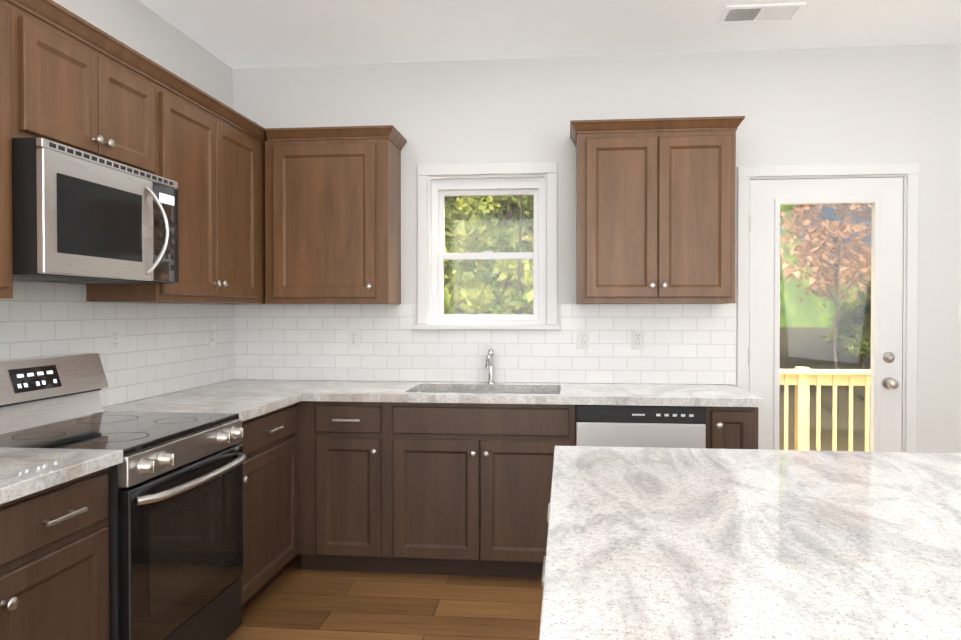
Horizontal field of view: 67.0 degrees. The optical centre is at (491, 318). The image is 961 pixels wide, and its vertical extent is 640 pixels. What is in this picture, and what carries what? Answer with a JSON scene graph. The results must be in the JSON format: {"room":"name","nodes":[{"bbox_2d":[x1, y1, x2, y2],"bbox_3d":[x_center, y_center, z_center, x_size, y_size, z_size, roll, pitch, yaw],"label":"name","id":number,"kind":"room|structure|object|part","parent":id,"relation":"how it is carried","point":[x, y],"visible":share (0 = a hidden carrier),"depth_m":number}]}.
{"room":"kitchen","nodes":[
{"label":"kitchen","id":0,"kind":"room"},
{"bbox_2d":[13,0,232,303],"bbox_3d":[-2.013,-0.051,0.474,0.200,2.745,8.080,0,1,6],"label":"wall","id":1,"kind":"structure","parent":0,"point":[142,28],"depth_m":3.49},
{"bbox_2d":[0,0,12,298],"bbox_3d":[-1.607,-0.523,1.699,0.356,0.940,0.961,0,1,6],"label":"upper cabinet","id":2,"kind":"object","parent":1,"relation":"attached to","point":[6,268],"visible":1,"depth_m":2.12},
{"bbox_2d":[11,0,162,173],"bbox_3d":[-1.520,-0.773,2.553,0.356,0.460,0.761,0,1,6],"label":"upper cabinet","id":3,"kind":"object","parent":1,"relation":"attached to","point":[78,82],"visible":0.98,"depth_m":2.45},
{"bbox_2d":[12,137,178,283],"bbox_3d":[-1.465,-0.338,2.553,0.462,0.410,0.760,0,1,6],"label":"microwave","id":4,"kind":"object","parent":3,"relation":"attached to","point":[80,216],"visible":1,"depth_m":2.37},
{"bbox_2d":[0,281,234,406],"bbox_3d":[-1.676,0.122,2.774,0.008,0.513,3.040,0,1,6],"label":"tile backsplash","id":5,"kind":"structure","parent":1,"relation":"attached to","point":[165,348],"depth_m":3.23},
{"bbox_2d":[110,326,119,352],"bbox_3d":[-1.631,0.090,3.141,0.008,0.114,0.070,0,1,6],"label":"electrical outlet","id":6,"kind":"object","parent":5,"relation":"attached to","point":[114,338],"visible":1,"depth_m":3.13},
{"bbox_2d":[209,325,215,345],"bbox_3d":[-1.543,0.095,4.007,0.008,0.114,0.070,0,1,6],"label":"electrical outlet","id":7,"kind":"object","parent":5,"relation":"attached to","point":[212,335],"visible":1,"depth_m":4.00},
{"bbox_2d":[85,67,266,303],"bbox_3d":[-1.414,-0.546,3.597,0.356,0.940,1.329,0,1,6],"label":"upper cabinet","id":8,"kind":"object","parent":1,"relation":"attached to","point":[209,154],"visible":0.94,"depth_m":3.34},
{"bbox_2d":[226,554,542,639],"bbox_3d":[0.464,1.354,0.240,5.180,0.060,8.080,0,1,6],"label":"floor","id":9,"kind":"structure","parent":0,"point":[293,601],"depth_m":3.23},
{"bbox_2d":[0,467,109,639],"bbox_3d":[-1.454,0.869,1.718,0.660,0.876,0.925,0,1,6],"label":"base cabinet","id":10,"kind":"object","parent":9,"relation":"on","point":[54,562],"visible":1,"depth_m":1.91},
{"bbox_2d":[0,447,122,504],"bbox_3d":[-1.459,0.412,1.703,0.653,0.038,0.945,0,1,6],"label":"countertop","id":11,"kind":"structure","parent":10,"relation":"on","point":[25,471],"depth_m":1.95},
{"bbox_2d":[0,353,246,639],"bbox_3d":[-1.323,0.722,2.551,0.737,1.150,0.762,0,1,6],"label":"range","id":12,"kind":"object","parent":9,"relation":"on","point":[175,525],"visible":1,"depth_m":2.48},
{"bbox_2d":[237,403,297,610],"bbox_3d":[-1.294,0.850,3.297,0.660,0.876,0.724,0,1,6],"label":"base cabinet","id":13,"kind":"object","parent":9,"relation":"on","point":[269,442],"visible":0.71,"depth_m":3.28},
{"bbox_2d":[103,388,302,420],"bbox_3d":[-1.301,0.393,3.260,0.653,0.038,0.660,0,1,6],"label":"countertop","id":14,"kind":"structure","parent":13,"relation":"on","point":[246,399],"depth_m":3.26},
{"bbox_2d":[295,401,390,572],"bbox_3d":[-0.721,0.843,3.880,0.470,0.876,0.660,0,1,6],"label":"base cabinet","id":15,"kind":"object","parent":9,"relation":"on","point":[349,486],"depth_m":3.59},
{"bbox_3d":[-0.912,0.843,3.927,0.080,0.876,0.606,0,1,6],"label":"base cabinet filler","id":16,"kind":"part","parent":15,"relation":"part of"},
{"bbox_2d":[387,402,574,577],"bbox_3d":[-0.030,0.844,3.811,0.920,0.876,0.658,0,1,6],"label":"base cabinet","id":17,"kind":"object","parent":9,"relation":"on","point":[469,489],"visible":0.88,"depth_m":3.53},
{"bbox_2d":[196,380,763,406],"bbox_3d":[-0.134,0.387,3.810,2.863,0.038,0.670,0,1,6],"label":"countertop","id":18,"kind":"structure","parent":17,"relation":"on","point":[715,395],"depth_m":3.62},
{"bbox_2d":[418,390,559,393],"bbox_3d":[-0.033,0.508,3.803,0.804,0.205,0.444,0,1,6],"label":"undermount sink","id":19,"kind":"object","parent":18,"relation":"in","point":[490,392],"depth_m":4.01},
{"bbox_2d":[483,343,495,383],"bbox_3d":[-0.024,0.253,3.974,0.070,0.226,0.237,0,1,6],"label":"faucet","id":20,"kind":"object","parent":18,"relation":"on","point":[489,362],"visible":1,"depth_m":4.05},
{"bbox_2d":[541,503,549,586],"bbox_3d":[0.455,0.869,1.690,0.660,0.876,0.925,0,1,6],"label":"base cabinet","id":21,"kind":"object","parent":9,"relation":"on","point":[543,569],"depth_m":1.53},
{"bbox_2d":[575,405,705,447],"bbox_3d":[0.734,0.847,3.744,0.608,0.872,0.625,0,1,6],"label":"dishwasher","id":22,"kind":"object","parent":9,"relation":"on","point":[641,426],"visible":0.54,"depth_m":3.43},
{"bbox_2d":[705,406,757,448],"bbox_3d":[1.156,0.845,3.691,0.240,0.876,0.658,0,1,6],"label":"base cabinet","id":23,"kind":"object","parent":9,"relation":"on","point":[731,427],"visible":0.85,"depth_m":3.40},
{"bbox_3d":[0.950,0.877,0.989,0.465,0.876,2.220,0,1,6],"label":"panels","id":24,"kind":"object","parent":9,"relation":"on","visible":0},
{"bbox_2d":[539,446,960,639],"bbox_3d":[0.777,0.420,1.001,1.412,0.038,2.280,0,1,6],"label":"countertop","id":25,"kind":"structure","parent":24,"relation":"on","point":[648,543],"depth_m":1.27},
{"bbox_2d":[139,0,960,68],"bbox_3d":[0.464,-1.481,0.206,5.180,0.120,8.080,0,1,6],"label":"ceiling","id":26,"kind":"structure","parent":0,"point":[232,34],"depth_m":3.66},
{"bbox_2d":[717,3,806,24],"bbox_3d":[1.282,-1.454,3.471,0.365,0.010,0.210,0,1,6],"label":"ceiling vent","id":27,"kind":"object","parent":26,"relation":"in","point":[761,13],"visible":0.98,"depth_m":3.46},
{"bbox_2d":[233,43,960,452],"bbox_3d":[0.862,-0.095,4.143,4.780,2.745,0.200,0,1,6],"label":"wall","id":28,"kind":"structure","parent":0,"point":[867,105],"depth_m":4.00},
{"bbox_2d":[265,125,406,303],"bbox_3d":[-0.863,-0.551,4.031,0.716,0.940,0.356,0,1,6],"label":"upper cabinet","id":29,"kind":"object","parent":28,"relation":"attached to","point":[332,215],"visible":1,"depth_m":3.90},
{"bbox_2d":[234,304,736,384],"bbox_3d":[-0.087,0.141,4.137,2.876,0.443,0.008,0,1,6],"label":"tile backsplash","id":30,"kind":"structure","parent":28,"relation":"attached to","point":[689,343],"depth_m":4.13},
{"bbox_2d":[348,328,359,347],"bbox_3d":[-0.801,0.115,4.201,0.070,0.114,0.008,0,1,6],"label":"electrical outlet","id":31,"kind":"object","parent":30,"relation":"attached to","point":[353,337],"visible":1,"depth_m":4.20},
{"bbox_2d":[577,329,588,348],"bbox_3d":[0.510,0.117,4.068,0.070,0.114,0.008,0,1,6],"label":"electrical outlet","id":32,"kind":"object","parent":30,"relation":"attached to","point":[582,338],"visible":1,"depth_m":4.07},
{"bbox_2d":[632,329,643,349],"bbox_3d":[0.812,0.117,4.038,0.070,0.114,0.008,0,1,6],"label":"electrical outlet","id":33,"kind":"object","parent":30,"relation":"attached to","point":[637,339],"visible":1,"depth_m":4.04},
{"bbox_2d":[413,162,560,329],"bbox_3d":[-0.020,-0.385,4.216,0.838,1.000,0.285,0,1,6],"label":"kitchen window","id":34,"kind":"structure","parent":28,"relation":"in","point":[436,185],"depth_m":4.15},
{"bbox_2d":[570,116,744,303],"bbox_3d":[0.853,-0.549,3.857,0.872,0.940,0.356,0,1,6],"label":"upper cabinet","id":35,"kind":"object","parent":28,"relation":"attached to","point":[655,208],"visible":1,"depth_m":3.71},
{"bbox_2d":[748,177,902,451],"bbox_3d":[1.809,0.250,3.940,0.808,2.017,0.117,0,1,6],"label":"door","id":36,"kind":"structure","parent":28,"relation":"in","point":[882,196],"depth_m":3.95},
{"bbox_2d":[737,163,918,451],"bbox_3d":[1.825,0.223,4.056,0.944,2.112,0.255,0,1,6],"label":"door frame","id":37,"kind":"structure","parent":28,"relation":"attached to","point":[908,173],"depth_m":3.91},
{"bbox_2d":[957,303,960,324],"bbox_3d":[2.567,-0.024,3.866,0.170,0.116,0.008,0,1,6],"label":"switch plate","id":38,"kind":"object","parent":28,"relation":"attached to","point":[958,313],"visible":1,"depth_m":3.87},
{"label":"outside","id":39,"kind":"structure","parent":0,"visible":0},
{"bbox_2d":[779,327,870,451],"bbox_3d":[11.671,0.947,71.176,170.000,0.080,135.310,0,1,6],"label":"ground","id":40,"kind":"structure","parent":39,"point":[814,344],"depth_m":15.12},
{"bbox_2d":[445,199,501,313],"bbox_3d":[-0.636,-4.501,27.728,5.142,12.005,5.094,0,1,6],"label":"pine tree","id":41,"kind":"object","parent":40,"relation":"on","point":[448,206],"depth_m":26.96},
{"bbox_2d":[444,196,532,313],"bbox_3d":[-0.540,-3.647,19.832,4.809,10.483,4.984,0,1,6],"label":"pine tree","id":42,"kind":"object","parent":40,"relation":"on","point":[452,220],"depth_m":18.90},
{"bbox_2d":[444,195,538,320],"bbox_3d":[0.365,-2.351,14.377,3.894,8.018,4.057,0,1,6],"label":"pine tree","id":43,"kind":"object","parent":40,"relation":"on","point":[505,240],"depth_m":14.15},
{"bbox_2d":[481,196,533,309],"bbox_3d":[1.654,-3.398,17.898,4.792,10.030,4.946,0,1,6],"label":"pine tree","id":44,"kind":"object","parent":40,"relation":"on","point":[513,213],"depth_m":17.59},
{"bbox_2d":[516,195,521,313],"bbox_3d":[0.586,-3.646,13.528,1.812,10.628,1.314,0,1,6],"label":"sapling","id":45,"kind":"object","parent":40,"relation":"on","point":[519,263],"depth_m":13.64},
{"bbox_2d":[780,204,870,293],"bbox_3d":[7.396,-3.700,12.851,5.006,10.758,5.048,0,1,6],"label":"oak tree","id":46,"kind":"object","parent":40,"relation":"on","point":[825,227],"depth_m":12.36},
{"bbox_2d":[780,204,870,418],"bbox_3d":[5.565,-1.348,11.858,2.481,6.076,2.506,0,1,6],"label":"oak tree","id":47,"kind":"object","parent":40,"relation":"on","point":[829,278],"depth_m":11.76},
{"bbox_2d":[802,204,871,278],"bbox_3d":[9.643,-3.130,17.496,4.072,9.503,3.489,0,1,6],"label":"oak tree","id":48,"kind":"object","parent":40,"relation":"on","point":[868,225],"depth_m":17.38},
{"bbox_2d":[821,273,870,358],"bbox_3d":[13.097,-0.079,25.994,2.468,3.201,2.232,0,1,6],"label":"pine tree","id":49,"kind":"object","parent":40,"relation":"on","point":[841,312],"depth_m":26.20},
{"bbox_2d":[827,277,870,366],"bbox_3d":[11.203,0.123,22.161,2.151,2.890,2.024,0,1,6],"label":"pine tree","id":50,"kind":"object","parent":40,"relation":"on","point":[860,337],"depth_m":21.83},
{"bbox_3d":[2.454,1.567,5.101,3.800,0.400,1.950,0,1,6],"label":"deck","id":51,"kind":"object","parent":40,"relation":"on","visible":0},
{"bbox_2d":[779,367,870,451],"bbox_3d":[2.548,0.881,6.014,3.800,0.950,0.140,0,1,6],"label":"rail","id":52,"kind":"object","parent":51,"relation":"on","point":[811,378],"depth_m":5.96},
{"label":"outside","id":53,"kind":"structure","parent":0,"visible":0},
{"bbox_2d":[445,201,863,326],"bbox_3d":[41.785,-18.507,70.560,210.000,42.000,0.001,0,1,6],"label":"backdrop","id":54,"kind":"structure","parent":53,"point":[807,313],"depth_m":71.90}
]}

